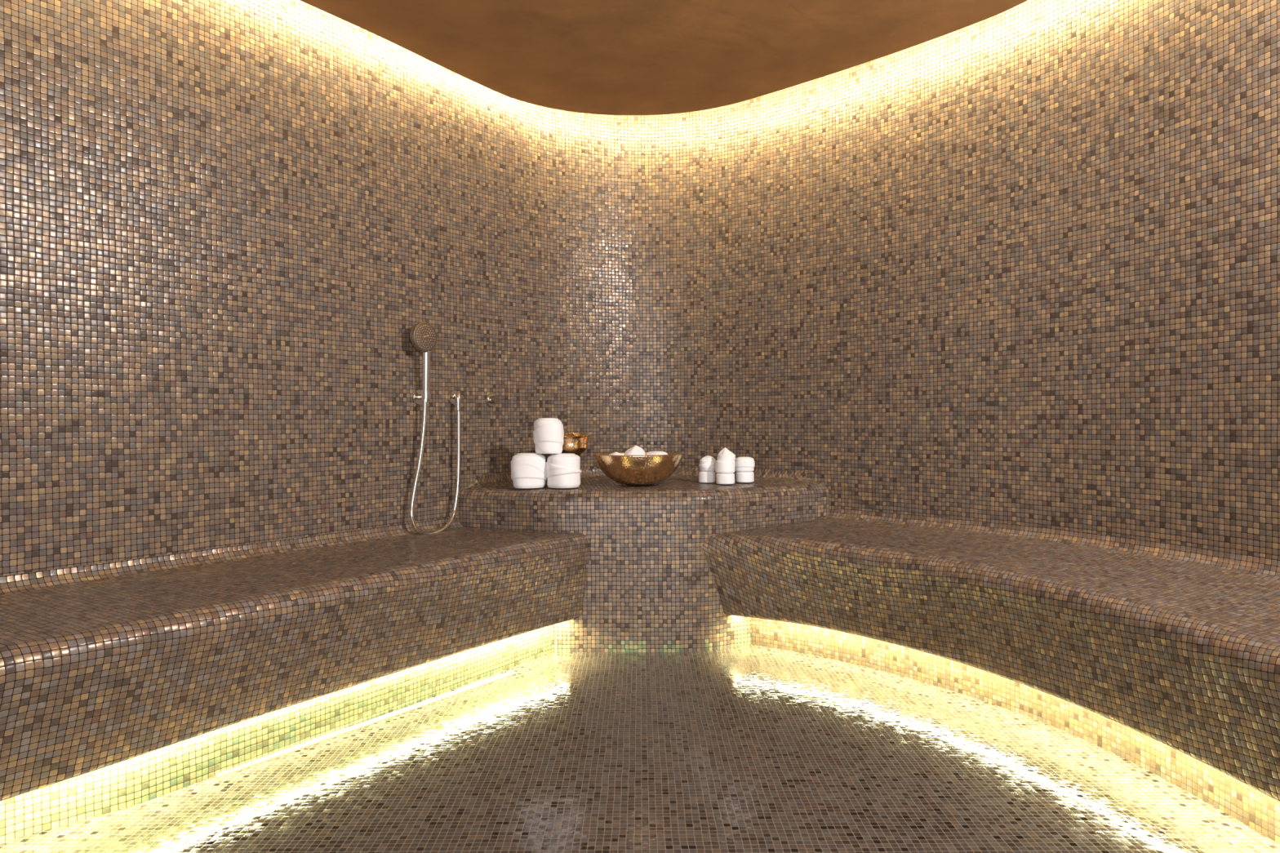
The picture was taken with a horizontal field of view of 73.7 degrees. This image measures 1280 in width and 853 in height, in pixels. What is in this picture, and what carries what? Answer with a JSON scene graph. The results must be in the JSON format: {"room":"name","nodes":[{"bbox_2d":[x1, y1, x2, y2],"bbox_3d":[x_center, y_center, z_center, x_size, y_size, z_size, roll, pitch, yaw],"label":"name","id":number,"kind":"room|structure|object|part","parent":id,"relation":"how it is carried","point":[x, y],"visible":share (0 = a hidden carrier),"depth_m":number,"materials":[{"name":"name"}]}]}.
{"room":"spa","nodes":[
{"label":"spa","id":0,"kind":"room"},
{"bbox_2d":[0,0,567,576],"bbox_3d":[-1.581,-0.329,1.569,0.917,2.470,5.395,0,0,18],"label":"wall","id":1,"kind":"structure","parent":0,"point":[227,227],"depth_m":2.75,"materials":[{"name":"brown tile"}]},
{"bbox_2d":[412,389,431,404],"bbox_3d":[-0.839,-0.115,3.316,0.070,0.061,0.061,0,0,35],"label":"bracket","id":2,"kind":"object","parent":1,"relation":"attached to","point":[418,395],"visible":0.98,"depth_m":3.31,"materials":[{"name":"silver metal"}]},
{"bbox_2d":[421,391,431,399],"bbox_3d":[-0.834,-0.122,3.307,0.051,0.032,0.037,0,0,28],"label":"holder","id":3,"kind":"object","parent":2,"relation":"attached to","point":[424,394],"depth_m":3.29,"materials":[{"name":"silver metal"}]},
{"bbox_2d":[409,321,461,534],"bbox_3d":[-0.795,0.013,3.343,0.043,0.829,0.268,0,0,34],"label":"shower","id":4,"kind":"object","parent":2,"relation":"hanging from","point":[423,336],"visible":0.94,"depth_m":3.29,"materials":[{"name":"silver metal"}]},
{"bbox_3d":[-0.822,-0.342,3.272,0.003,0.109,0.109,0,0,35],"label":"spray plate","id":5,"kind":"part","parent":4,"relation":"part of","materials":[{"name":"silver metal"}]},
{"bbox_3d":[-0.826,-0.206,3.298,0.036,0.200,0.039,0,0,0],"label":"handle","id":6,"kind":"part","parent":4,"relation":"part of","materials":[{"name":"silver metal"}]},
{"bbox_2d":[448,390,461,408],"bbox_3d":[-0.739,-0.109,3.471,0.056,0.078,0.060,0,0,35],"label":"wall outlet","id":7,"kind":"object","parent":1,"relation":"attached to","point":[454,397],"visible":1,"depth_m":3.46,"materials":[{"name":"silver metal"}]},
{"bbox_2d":[485,393,499,406],"bbox_3d":[-0.624,-0.114,3.641,0.036,0.057,0.057,0,0,39],"label":"shower valve","id":8,"kind":"object","parent":1,"relation":"attached to","point":[491,399],"visible":1,"depth_m":3.63,"materials":[{"name":"silver metal"}]},
{"bbox_3d":[-0.619,-0.114,3.638,0.025,0.036,0.036,0,0,39],"label":"knob","id":9,"kind":"part","parent":8,"relation":"part of","materials":[{"name":"silver metal"}]},
{"bbox_2d":[564,110,705,469],"bbox_3d":[-0.026,-0.356,4.074,0.719,2.470,0.172,0,0,-7],"label":"wall","id":10,"kind":"structure","parent":0,"point":[633,184],"depth_m":4.06,"materials":[{"name":"brown tile"}]},
{"bbox_2d":[0,644,1279,852],"bbox_3d":[-0.094,0.921,1.506,4.600,0.050,5.500,0,0,0],"label":"floor","id":11,"kind":"structure","parent":0,"point":[748,748],"depth_m":2.15,"materials":[{"name":"tile"}]},
{"bbox_2d":[0,517,591,843],"bbox_3d":[-1.283,0.642,2.107,0.796,0.516,3.642,0,0,28],"label":"bench","id":12,"kind":"object","parent":11,"relation":"on","point":[124,683],"visible":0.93,"depth_m":2.24,"materials":[{"name":"brown tile"}]},
{"bbox_2d":[213,671,519,778],"bbox_3d":[-0.770,0.892,2.636,0.034,0.003,1.110,0,0,35],"label":"strip light","id":13,"kind":"object","parent":11,"relation":"on","point":[353,728],"visible":1,"depth_m":2.55,"materials":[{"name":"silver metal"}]},
{"bbox_2d":[457,467,829,652],"bbox_3d":[0.001,0.541,3.712,1.884,0.681,0.757,0,0,0],"label":"pedestal","id":14,"kind":"object","parent":11,"relation":"on","point":[651,587],"visible":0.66,"depth_m":3.34,"materials":[{"name":"brown tile"}]},
{"bbox_2d":[511,453,546,488],"bbox_3d":[-0.454,0.178,3.476,0.147,0.140,0.141,-1,0,-34],"label":"rolled towel","id":15,"kind":"object","parent":14,"relation":"on","point":[528,470],"visible":0.98,"depth_m":3.42,"materials":[{"name":"white fabric"}]},
{"bbox_2d":[546,453,581,488],"bbox_3d":[-0.311,0.179,3.477,0.150,0.137,0.152,-1,0,-36],"label":"rolled towel","id":16,"kind":"object","parent":14,"relation":"on","point":[563,470],"visible":0.98,"depth_m":3.42,"materials":[{"name":"white fabric"}]},
{"bbox_2d":[533,417,564,453],"bbox_3d":[-0.370,0.037,3.460,0.120,0.144,0.121,0,0,41],"label":"rolled towel","id":17,"kind":"object","parent":16,"relation":"on","point":[548,433],"visible":1,"depth_m":3.41,"materials":[{"name":"white fabric"}]},
{"bbox_2d":[561,432,591,456],"bbox_3d":[-0.295,0.134,3.621,0.184,0.218,0.184,0,0,-6],"label":"bowl","id":18,"kind":"object","parent":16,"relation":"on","point":[576,443],"visible":0.3,"depth_m":3.56,"materials":[{"name":"gold metal"}]},
{"bbox_2d":[593,452,684,485],"bbox_3d":[-0.005,0.178,3.576,0.379,0.130,0.379,-1,0,-24],"label":"bowl","id":19,"kind":"object","parent":14,"relation":"on","point":[632,470],"visible":0.98,"depth_m":3.44,"materials":[{"name":"gold metal"}]},
{"bbox_2d":[608,452,622,455],"bbox_3d":[-0.104,0.155,3.595,0.084,0.095,0.082,0,0,0],"label":"towel","id":20,"kind":"object","parent":19,"relation":"in","point":[614,453],"visible":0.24,"depth_m":3.59,"materials":[{"name":"white fabric"}]},
{"bbox_2d":[623,445,645,455],"bbox_3d":[-0.022,0.138,3.586,0.091,0.115,0.087,0,0,0],"label":"towel","id":21,"kind":"object","parent":19,"relation":"in","point":[635,451],"visible":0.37,"depth_m":3.56,"materials":[{"name":"white fabric"}]},
{"bbox_2d":[645,451,667,455],"bbox_3d":[0.070,0.148,3.606,0.096,0.086,0.102,0,0,0],"label":"towel","id":22,"kind":"object","parent":19,"relation":"in","point":[650,453],"visible":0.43,"depth_m":3.57,"materials":[{"name":"white fabric"}]},
{"bbox_2d":[698,471,715,483],"bbox_3d":[0.287,0.215,3.661,0.072,0.051,0.068,0,0,0],"label":"towel","id":23,"kind":"object","parent":14,"relation":"on","point":[704,477],"visible":0.93,"depth_m":3.63,"materials":[{"name":"white fabric"}]},
{"bbox_2d":[698,455,715,471],"bbox_3d":[0.291,0.158,3.661,0.076,0.065,0.075,-1,0,-23],"label":"towel","id":24,"kind":"object","parent":23,"relation":"on","point":[707,463],"visible":0.88,"depth_m":3.63,"materials":[{"name":"white fabric"}]},
{"bbox_2d":[715,473,734,484],"bbox_3d":[0.360,0.217,3.587,0.080,0.048,0.081,0,0,33],"label":"towel","id":25,"kind":"object","parent":14,"relation":"on","point":[722,478],"visible":0.84,"depth_m":3.55,"materials":[{"name":"white fabric"}]},
{"bbox_2d":[715,459,735,473],"bbox_3d":[0.360,0.166,3.586,0.084,0.057,0.080,-1,0,-25],"label":"towel","id":26,"kind":"object","parent":25,"relation":"on","point":[722,466],"visible":0.94,"depth_m":3.55,"materials":[{"name":"white fabric"}]},
{"bbox_2d":[716,447,735,460],"bbox_3d":[0.364,0.115,3.592,0.077,0.054,0.076,0,0,-11],"label":"towel","id":27,"kind":"object","parent":26,"relation":"on","point":[725,454],"visible":0.99,"depth_m":3.57,"materials":[{"name":"white fabric"}]},
{"bbox_2d":[735,471,754,482],"bbox_3d":[0.450,0.215,3.661,0.078,0.048,0.081,0,0,0],"label":"towel","id":28,"kind":"object","parent":14,"relation":"on","point":[741,477],"visible":0.84,"depth_m":3.63,"materials":[{"name":"white fabric"}]},
{"bbox_2d":[734,457,755,471],"bbox_3d":[0.448,0.162,3.661,0.091,0.062,0.086,0,0,29],"label":"towel","id":29,"kind":"object","parent":28,"relation":"on","point":[742,464],"visible":0.91,"depth_m":3.63,"materials":[{"name":"white fabric"}]},
{"bbox_2d":[702,509,1279,844],"bbox_3d":[1.134,0.619,2.203,1.118,0.528,3.702,-1,0,-23],"label":"bench","id":30,"kind":"object","parent":11,"relation":"on","point":[1163,658],"visible":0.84,"depth_m":2.43,"materials":[{"name":"brown tile"}]},
{"bbox_2d":[300,0,1027,115],"bbox_3d":[-0.111,-1.507,1.490,4.400,0.254,5.400,0,0,0],"label":"ceiling","id":31,"kind":"structure","parent":0,"point":[609,57],"depth_m":3.07,"materials":[{"name":"brown paint"}]},
{"bbox_2d":[702,0,1279,559],"bbox_3d":[1.481,-0.351,1.603,0.905,2.470,5.432,-1,0,-16],"label":"wall","id":32,"kind":"structure","parent":0,"point":[1020,264],"depth_m":2.99,"materials":[{"name":"brown tile"}]}
]}

